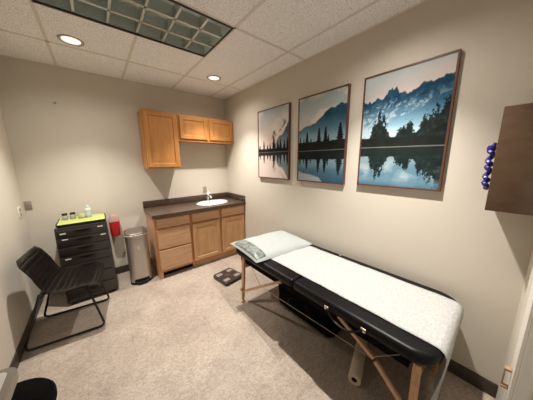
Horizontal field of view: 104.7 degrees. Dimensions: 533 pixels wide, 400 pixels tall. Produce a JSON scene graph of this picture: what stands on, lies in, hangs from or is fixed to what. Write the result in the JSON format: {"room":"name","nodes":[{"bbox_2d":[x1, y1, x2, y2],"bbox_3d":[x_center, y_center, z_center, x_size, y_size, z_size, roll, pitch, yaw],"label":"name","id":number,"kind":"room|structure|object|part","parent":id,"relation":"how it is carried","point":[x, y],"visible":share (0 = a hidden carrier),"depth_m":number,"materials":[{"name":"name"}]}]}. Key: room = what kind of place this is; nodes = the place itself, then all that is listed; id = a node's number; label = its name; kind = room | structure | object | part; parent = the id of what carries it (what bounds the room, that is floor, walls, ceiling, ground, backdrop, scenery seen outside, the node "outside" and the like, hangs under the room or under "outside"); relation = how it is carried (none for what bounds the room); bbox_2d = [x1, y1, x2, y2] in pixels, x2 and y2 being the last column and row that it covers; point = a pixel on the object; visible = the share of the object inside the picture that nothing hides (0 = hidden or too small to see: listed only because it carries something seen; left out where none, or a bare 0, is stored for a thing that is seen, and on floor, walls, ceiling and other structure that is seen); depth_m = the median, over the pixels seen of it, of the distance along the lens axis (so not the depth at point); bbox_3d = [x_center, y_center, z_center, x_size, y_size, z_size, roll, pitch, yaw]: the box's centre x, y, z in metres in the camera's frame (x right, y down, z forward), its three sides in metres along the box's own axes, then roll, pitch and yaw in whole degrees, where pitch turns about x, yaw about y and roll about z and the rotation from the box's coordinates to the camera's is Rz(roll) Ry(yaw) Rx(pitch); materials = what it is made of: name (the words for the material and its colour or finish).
{"room":"examination room","nodes":[
{"label":"examination room","id":0,"kind":"room"},
{"bbox_2d":[0,106,40,369],"bbox_3d":[-1.600,0.119,0.824,0.120,2.664,3.720,-9,14,-39],"label":"wall","id":1,"kind":"structure","parent":0,"point":[18,292],"depth_m":1.88,"materials":[{"name":"beige paint"}]},
{"bbox_2d":[17,206,22,218],"bbox_3d":[-2.603,0.128,2.173,0.011,0.115,0.115,-9,14,-39],"label":"light switch","id":2,"kind":"object","parent":1,"relation":"attached to","point":[19,211],"visible":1,"depth_m":2.16,"materials":[{"name":"beige plastic"}]},
{"bbox_2d":[9,291,44,368],"bbox_3d":[-1.578,1.360,1.148,0.010,0.105,3.600,-9,14,-39],"label":"baseboard","id":3,"kind":"structure","parent":1,"relation":"attached to","point":[19,352],"depth_m":1.76,"materials":[{"name":"brown plastic"}]},
{"bbox_2d":[0,55,227,267],"bbox_3d":[-1.778,-0.314,3.124,2.820,2.664,0.120,-9,14,-39],"label":"wall","id":4,"kind":"structure","parent":0,"point":[82,149],"depth_m":2.60,"materials":[{"name":"beige paint"}]},
{"bbox_2d":[24,201,32,209],"bbox_3d":[-2.704,0.063,2.334,0.055,0.100,0.008,-9,14,-39],"label":"wall outlet","id":5,"kind":"object","parent":4,"relation":"attached to","point":[28,206],"visible":1,"depth_m":2.33,"materials":[{"name":"beige plastic"}]},
{"bbox_2d":[45,258,151,294],"bbox_3d":[-2.265,1.038,2.877,1.165,0.105,0.010,-9,14,-39],"label":"baseboard","id":6,"kind":"structure","parent":4,"relation":"attached to","point":[124,268],"depth_m":3.00,"materials":[{"name":"brown plastic"}]},
{"bbox_2d":[108,214,120,236],"bbox_3d":[-2.084,0.345,2.821,0.123,0.305,0.131,-9,14,-39],"label":"sharps container","id":7,"kind":"object","parent":4,"relation":"attached to","point":[114,222],"visible":1,"depth_m":2.78,"materials":[{"name":"red plastic"}]},
{"bbox_3d":[-2.078,0.243,2.793,0.123,0.094,0.109,-9,14,-39],"label":"lid","id":8,"kind":"part","parent":7,"relation":"part of","materials":[{"name":"pink"}]},
{"bbox_2d":[137,108,180,168],"bbox_3d":[-1.530,-0.847,2.953,0.444,0.766,0.303,-9,14,-39],"label":"upper cabinet","id":9,"kind":"object","parent":4,"relation":"attached to","point":[158,130],"visible":1,"depth_m":2.83,"materials":[{"name":"brown wood"}]},
{"bbox_2d":[143,192,227,207],"bbox_3d":[-1.284,-0.015,3.496,1.422,0.102,0.020,-9,14,-39],"label":"backsplash","id":10,"kind":"structure","parent":4,"relation":"attached to","point":[162,202],"depth_m":3.38,"materials":[{"name":"brown laminate"}]},
{"bbox_2d":[177,114,233,144],"bbox_3d":[-1.006,-1.118,3.342,0.911,0.374,0.303,-9,14,-39],"label":"upper cabinet","id":11,"kind":"object","parent":4,"relation":"attached to","point":[191,129],"visible":0.93,"depth_m":3.20,"materials":[{"name":"brown wood"}]},
{"bbox_3d":[-1.091,-1.077,3.093,0.417,0.318,0.020,-9,14,-39],"label":"door","id":12,"kind":"part","parent":11,"relation":"part of","materials":[{"name":"brown wood"}]},
{"bbox_3d":[-0.741,-1.133,3.375,0.417,0.318,0.020,-9,14,-39],"label":"door","id":13,"kind":"part","parent":11,"relation":"part of","materials":[{"name":"brown wood"}]},
{"bbox_2d":[0,0,423,98],"bbox_3d":[-0.606,-1.380,1.462,2.580,0.030,3.600,-9,14,-39],"label":"ceiling","id":14,"kind":"structure","parent":0,"point":[286,24],"depth_m":1.86,"materials":[{"name":"tile"}]},
{"bbox_2d":[57,34,84,46],"bbox_3d":[-1.745,-1.424,1.837,0.184,0.028,0.184,-9,14,-39],"label":"recessed light","id":15,"kind":"object","parent":14,"relation":"in","point":[71,40],"visible":1,"depth_m":1.82,"materials":[{"name":"beige"}]},
{"bbox_3d":[-1.745,-1.421,1.837,0.132,0.020,0.132,-9,14,-39],"label":"bulb","id":16,"kind":"part","parent":15,"relation":"part of","materials":[{"name":"white glass"}]},
{"bbox_2d":[32,0,233,56],"bbox_3d":[-0.921,-1.445,1.519,1.207,0.158,0.604,-9,14,-39],"label":"ceiling light","id":17,"kind":"object","parent":14,"relation":"attached to","point":[172,23],"visible":0.88,"depth_m":1.64,"materials":[{"name":"black metal"}]},
{"bbox_2d":[207,75,220,80],"bbox_3d":[-0.687,-1.594,2.691,0.184,0.028,0.184,-9,14,-39],"label":"recessed light","id":18,"kind":"object","parent":14,"relation":"in","point":[211,77],"visible":0.99,"depth_m":2.67,"materials":[{"name":"white"}]},
{"bbox_3d":[-0.687,-1.590,2.692,0.132,0.020,0.132,-9,14,-39],"label":"bulb","id":19,"kind":"part","parent":18,"relation":"part of","materials":[{"name":"white glass"}]},
{"bbox_2d":[0,0,428,99],"bbox_3d":[-0.606,-1.365,1.464,2.580,0.007,3.600,-9,14,-39],"label":"grid","id":20,"kind":"object","parent":14,"relation":"attached to","point":[261,2],"visible":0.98,"depth_m":1.89,"materials":[{"name":"beige metal"}]},
{"bbox_2d":[17,253,495,399],"bbox_3d":[-0.585,1.301,1.968,2.820,0.100,3.840,-9,14,-39],"label":"floor","id":21,"kind":"structure","parent":0,"point":[186,334],"depth_m":1.76,"materials":[{"name":"carpet"}]},
{"bbox_2d":[0,367,18,399],"bbox_3d":[-0.827,1.157,0.430,0.325,0.757,1.100,-9,14,-39],"label":"countertop","id":22,"kind":"structure","parent":21,"relation":"on","point":[9,377],"depth_m":0.80,"materials":[{"name":"beige"}]},
{"bbox_2d":[0,372,6,389],"bbox_3d":[-0.831,0.790,0.342,0.299,0.002,1.074,-9,14,-39],"label":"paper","id":23,"kind":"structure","parent":22,"relation":"on","point":[2,375],"depth_m":0.81,"materials":[{"name":"white paper"}]},
{"bbox_2d":[11,377,56,399],"bbox_3d":[-1.181,1.187,0.964,0.395,0.504,0.379,-9,14,-39],"label":"stool","id":24,"kind":"object","parent":21,"relation":"on","point":[39,388],"visible":0.88,"depth_m":1.00,"materials":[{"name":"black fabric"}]},
{"bbox_2d":[16,246,109,350],"bbox_3d":[-1.950,0.841,2.016,0.556,0.805,0.490,-7,13,-32],"label":"chair","id":25,"kind":"object","parent":21,"relation":"on","point":[39,266],"visible":1,"depth_m":1.94,"materials":[{"name":"black leather"}]},
{"bbox_3d":[-1.839,1.037,1.869,0.549,0.471,0.060,-7,13,-32],"label":"sled leg","id":26,"kind":"part","parent":25,"relation":"part of","materials":[{"name":"black metal"}]},
{"bbox_3d":[-2.065,0.973,2.220,0.549,0.471,0.060,-7,13,-32],"label":"sled leg","id":27,"kind":"part","parent":25,"relation":"part of","materials":[{"name":"black metal"}]},
{"bbox_2d":[54,220,117,303],"bbox_3d":[-2.180,0.699,2.524,0.472,0.898,0.440,-9,14,-39],"label":"drawer unit","id":28,"kind":"object","parent":21,"relation":"on","point":[78,246],"visible":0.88,"depth_m":2.34,"materials":[{"name":"black"}]},
{"bbox_2d":[55,213,105,227],"bbox_3d":[-2.196,0.234,2.460,0.435,0.038,0.385,-9,14,-39],"label":"tray","id":29,"kind":"object","parent":28,"relation":"on","point":[100,217],"visible":0.9,"depth_m":2.37,"materials":[{"name":"green plastic"}]},
{"bbox_2d":[61,213,67,219],"bbox_3d":[-2.350,0.192,2.396,0.054,0.071,0.054,-9,14,-39],"label":"jar","id":30,"kind":"object","parent":29,"relation":"on","point":[64,215],"visible":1,"depth_m":2.38,"materials":[{"name":"clear glass"}]},
{"bbox_2d":[70,212,75,218],"bbox_3d":[-2.303,0.182,2.446,0.054,0.071,0.054,-9,14,-39],"label":"jar","id":31,"kind":"object","parent":29,"relation":"on","point":[72,214],"visible":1,"depth_m":2.43,"materials":[{"name":"clear glass"}]},
{"bbox_2d":[78,212,85,217],"bbox_3d":[-2.223,0.179,2.474,0.066,0.066,0.066,-9,14,-39],"label":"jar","id":32,"kind":"object","parent":29,"relation":"on","point":[80,214],"visible":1,"depth_m":2.45,"materials":[{"name":"beige"}]},
{"bbox_2d":[85,205,91,216],"bbox_3d":[-2.179,0.132,2.515,0.061,0.142,0.061,-9,14,-39],"label":"bottle","id":33,"kind":"object","parent":29,"relation":"on","point":[88,211],"visible":1,"depth_m":2.50,"materials":[{"name":"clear plastic"}]},
{"bbox_3d":[-2.052,0.348,2.296,0.421,0.087,0.012,-9,14,-39],"label":"drawer","id":34,"kind":"part","parent":28,"relation":"part of","materials":[{"name":"grey"}]},
{"bbox_3d":[-2.051,0.446,2.314,0.424,0.097,0.012,-9,14,-39],"label":"drawer","id":35,"kind":"part","parent":28,"relation":"part of","materials":[{"name":"grey"}]},
{"bbox_3d":[-2.050,0.549,2.334,0.428,0.097,0.012,-9,14,-39],"label":"drawer","id":36,"kind":"part","parent":28,"relation":"part of","materials":[{"name":"grey"}]},
{"bbox_3d":[-2.050,0.652,2.353,0.431,0.097,0.012,-9,14,-39],"label":"drawer","id":37,"kind":"part","parent":28,"relation":"part of","materials":[{"name":"grey"}]},
{"bbox_3d":[-2.049,0.775,2.376,0.435,0.137,0.012,-9,14,-39],"label":"drawer","id":38,"kind":"part","parent":28,"relation":"part of","materials":[{"name":"grey wood"}]},
{"bbox_3d":[-2.046,1.060,2.430,0.445,0.137,0.012,-9,14,-39],"label":"drawer","id":39,"kind":"part","parent":28,"relation":"part of","materials":[{"name":"grey"}]},
{"bbox_3d":[-2.047,0.917,2.403,0.440,0.137,0.012,-9,14,-39],"label":"drawer","id":40,"kind":"part","parent":28,"relation":"part of","materials":[{"name":"grey"}]},
{"bbox_2d":[123,226,152,284],"bbox_3d":[-1.739,0.744,2.797,0.274,0.706,0.371,-8,13,-36],"label":"trash can","id":41,"kind":"object","parent":21,"relation":"on","point":[136,238],"visible":1,"depth_m":2.69,"materials":[{"name":"silver metal"}]},
{"bbox_3d":[-1.750,0.409,2.746,0.261,0.030,0.325,-8,13,-36],"label":"lid","id":42,"kind":"part","parent":41,"relation":"part of","materials":[{"name":"grey metal"}]},
{"bbox_3d":[-1.650,1.057,2.737,0.170,0.040,0.005,-8,13,-36],"label":"pedal plate","id":43,"kind":"part","parent":41,"relation":"part of","materials":[{"name":"black plastic"}]},
{"bbox_2d":[145,213,193,278],"bbox_3d":[-1.453,0.599,3.097,0.473,0.875,0.583,-9,14,-39],"label":"base cabinet","id":44,"kind":"object","parent":21,"relation":"on","point":[170,238],"visible":0.86,"depth_m":2.87,"materials":[{"name":"brown wood"}]},
{"bbox_3d":[-1.661,1.005,3.071,0.018,0.090,0.454,-9,14,-39],"label":"panel","id":45,"kind":"part","parent":44,"relation":"part of","materials":[{"name":"brown wood"}]},
{"bbox_3d":[-1.275,0.292,2.820,0.425,0.128,0.020,-9,14,-39],"label":"drawer","id":46,"kind":"part","parent":44,"relation":"part of","materials":[{"name":"brown wood"}]},
{"bbox_3d":[-1.273,0.510,2.861,0.425,0.275,0.020,-9,14,-39],"label":"drawer","id":47,"kind":"part","parent":44,"relation":"part of","materials":[{"name":"brown wood"}]},
{"bbox_3d":[-1.271,0.804,2.916,0.425,0.285,0.020,-9,14,-39],"label":"drawer","id":48,"kind":"part","parent":44,"relation":"part of","materials":[{"name":"brown wood"}]},
{"bbox_2d":[190,204,244,266],"bbox_3d":[-0.910,0.512,3.535,0.928,0.875,0.583,-9,14,-39],"label":"base cabinet","id":49,"kind":"object","parent":21,"relation":"on","point":[213,231],"visible":0.77,"depth_m":3.27,"materials":[{"name":"brown wood"}]},
{"bbox_2d":[143,192,245,218],"bbox_3d":[-1.098,0.045,3.277,1.422,0.142,0.605,-9,14,-39],"label":"countertop","id":50,"kind":"structure","parent":49,"relation":"on","point":[161,208],"depth_m":3.21,"materials":[{"name":"brown laminate"}]},
{"bbox_2d":[203,192,212,200],"bbox_3d":[-0.986,-0.051,3.535,0.190,0.155,0.173,-9,14,-39],"label":"faucet","id":51,"kind":"object","parent":50,"relation":"on","point":[208,197],"visible":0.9,"depth_m":3.55,"materials":[{"name":"silver metal"}]},
{"bbox_2d":[197,200,227,205],"bbox_3d":[-0.896,0.108,3.432,0.528,0.152,0.385,-9,14,-39],"label":"sink","id":52,"kind":"object","parent":50,"relation":"in","point":[210,202],"visible":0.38,"depth_m":3.53,"materials":[{"name":"white ceramic"}]},
{"bbox_3d":[-0.916,0.235,3.109,0.425,0.128,0.020,-9,14,-39],"label":"false drawer","id":53,"kind":"part","parent":49,"relation":"part of","materials":[{"name":"brown wood"}]},
{"bbox_3d":[-0.913,0.609,3.180,0.425,0.575,0.020,-9,14,-39],"label":"door","id":54,"kind":"part","parent":49,"relation":"part of","materials":[{"name":"brown wood"}]},
{"bbox_3d":[-0.558,0.177,3.398,0.425,0.128,0.020,-9,14,-39],"label":"false drawer","id":55,"kind":"part","parent":49,"relation":"part of","materials":[{"name":"brown wood"}]},
{"bbox_3d":[-0.555,0.552,3.469,0.425,0.575,0.020,-9,14,-39],"label":"door","id":56,"kind":"part","parent":49,"relation":"part of","materials":[{"name":"brown wood"}]},
{"bbox_2d":[213,268,241,284],"bbox_3d":[-0.532,1.058,2.856,0.310,0.048,0.300,9,14,42],"label":"bathroom scale","id":57,"kind":"object","parent":21,"relation":"on","point":[227,276],"visible":0.91,"depth_m":2.81,"materials":[{"name":"grey"}]},
{"bbox_2d":[278,285,343,337],"bbox_3d":[0.459,1.067,2.167,0.373,0.268,0.720,-9,14,-39],"label":"bag","id":58,"kind":"object","parent":21,"relation":"on","point":[285,295],"visible":0.48,"depth_m":1.97,"materials":[{"name":"black fabric"}]},
{"bbox_3d":[0.336,1.052,2.061,0.056,0.147,0.337,-9,14,-39],"label":"handle","id":59,"kind":"part","parent":58,"relation":"part of","materials":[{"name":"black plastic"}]},
{"bbox_2d":[236,244,455,399],"bbox_3d":[0.486,0.921,1.958,0.775,0.635,1.870,-9,14,-39],"label":"massage table","id":60,"kind":"object","parent":21,"relation":"on","point":[397,343],"visible":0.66,"depth_m":1.32,"materials":[{"name":"black leather"}]},
{"bbox_3d":[-0.263,0.903,2.322,0.058,0.547,0.055,-9,14,-39],"label":"leg","id":61,"kind":"part","parent":60,"relation":"part of","materials":[{"name":"brown wood"}]},
{"bbox_2d":[230,230,312,262],"bbox_3d":[0.054,0.476,2.365,0.772,0.076,0.578,-8,13,-34],"label":"pillow","id":62,"kind":"object","parent":60,"relation":"on","point":[263,247],"visible":1,"depth_m":2.23,"materials":[{"name":"grey fabric"}]},
{"bbox_2d":[236,244,338,286],"bbox_3d":[0.189,0.582,2.264,0.755,0.078,0.934,-9,14,-39],"label":"cushion","id":63,"kind":"object","parent":60,"relation":"on","point":[282,273],"depth_m":1.88,"materials":[{"name":"black leather"}]},
{"bbox_3d":[0.492,0.720,1.927,0.664,0.071,1.630,-9,14,-39],"label":"table frame","id":64,"kind":"part","parent":60,"relation":"part of","materials":[{"name":"brown wood"}]},
{"bbox_2d":[271,246,463,399],"bbox_3d":[0.612,0.907,1.829,0.576,0.582,1.553,-9,14,-39],"label":"sheet","id":65,"kind":"object","parent":60,"relation":"on","point":[434,318],"visible":0.91,"depth_m":1.45,"materials":[{"name":"white paper"}]},
{"bbox_2d":[293,255,455,365],"bbox_3d":[0.793,0.710,1.561,0.755,0.078,0.934,-9,14,-39],"label":"cushion","id":66,"kind":"object","parent":60,"relation":"on","point":[404,343],"depth_m":1.26,"materials":[{"name":"black leather"}]},
{"bbox_3d":[0.783,1.124,1.107,0.058,0.547,0.050,-9,14,-39],"label":"leg","id":67,"kind":"part","parent":60,"relation":"part of","materials":[{"name":"brown wood"}]},
{"bbox_3d":[1.284,1.042,1.523,0.048,0.547,0.050,-9,14,-39],"label":"leg","id":68,"kind":"part","parent":60,"relation":"part of","materials":[{"name":"brown wood"}]},
{"bbox_2d":[348,337,367,385],"bbox_3d":[0.777,1.246,1.702,0.086,0.086,0.552,6,13,32],"label":"paper roll","id":69,"kind":"object","parent":21,"relation":"on","point":[358,359],"visible":0.59,"depth_m":1.54,"materials":[{"name":"beige paper"}]},
{"bbox_2d":[224,0,532,385],"bbox_3d":[0.485,-0.215,2.507,0.120,2.664,3.720,-9,14,-39],"label":"wall","id":70,"kind":"structure","parent":0,"point":[446,241],"depth_m":1.50,"materials":[{"name":"beige paint"}]},
{"bbox_2d":[258,102,290,179],"bbox_3d":[0.087,-0.752,2.773,0.030,0.923,0.627,-9,14,-39],"label":"framed picture","id":71,"kind":"object","parent":70,"relation":"attached to","point":[274,123],"visible":1,"depth_m":2.72,"materials":[{"name":"brown wood"}]},
{"bbox_2d":[297,83,350,184],"bbox_3d":[0.573,-0.648,2.191,0.030,0.923,0.613,-9,14,-39],"label":"framed picture","id":72,"kind":"object","parent":70,"relation":"attached to","point":[323,117],"visible":1,"depth_m":2.14,"materials":[{"name":"blue paper"}]},
{"bbox_2d":[357,48,461,191],"bbox_3d":[1.049,-0.551,1.621,0.030,0.913,0.610,-9,14,-39],"label":"framed picture","id":73,"kind":"object","parent":70,"relation":"attached to","point":[407,111],"visible":1,"depth_m":1.56,"materials":[{"name":"brown wood"}]},
{"bbox_2d":[439,357,497,397],"bbox_3d":[0.597,1.083,2.522,0.010,0.105,3.000,-9,14,-39],"label":"baseboard","id":74,"kind":"structure","parent":70,"relation":"attached to","point":[487,386],"depth_m":1.47,"materials":[{"name":"brown plastic"}]},
{"bbox_2d":[485,103,532,215],"bbox_3d":[1.363,-0.210,1.089,0.291,0.530,0.200,-9,14,-39],"label":"upper cabinet","id":75,"kind":"object","parent":70,"relation":"attached to","point":[510,190],"visible":1,"depth_m":1.02,"materials":[{"name":"laminate"}]},
{"bbox_2d":[481,142,496,189],"bbox_3d":[1.274,-0.191,1.181,0.064,0.270,0.043,-9,14,-39],"label":"coiled cord","id":76,"kind":"object","parent":75,"relation":"hanging from","point":[491,149],"visible":0.96,"depth_m":1.17,"materials":[{"name":"blue plastic"}]},
{"bbox_2d":[495,249,532,399],"bbox_3d":[0.586,0.201,0.298,2.580,2.664,0.120,-9,14,-39],"label":"door frame","id":77,"kind":"structure","parent":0,"point":[528,281],"depth_m":1.14,"materials":[{"name":"beige paint"}]},
{"bbox_2d":[500,365,511,389],"bbox_3d":[1.052,0.777,0.903,0.024,0.100,0.022,-9,14,-39],"label":"strike plate","id":78,"kind":"object","parent":77,"relation":"attached to","point":[506,368],"visible":1,"depth_m":0.90,"materials":[{"name":"brown"}]},
{"bbox_2d":[502,282,532,399],"bbox_3d":[0.735,0.453,0.477,1.110,2.100,0.132,-9,14,-39],"label":"trim","id":79,"kind":"structure","parent":77,"relation":"attached to","point":[520,381],"depth_m":0.82,"materials":[{"name":"white"}]}
]}

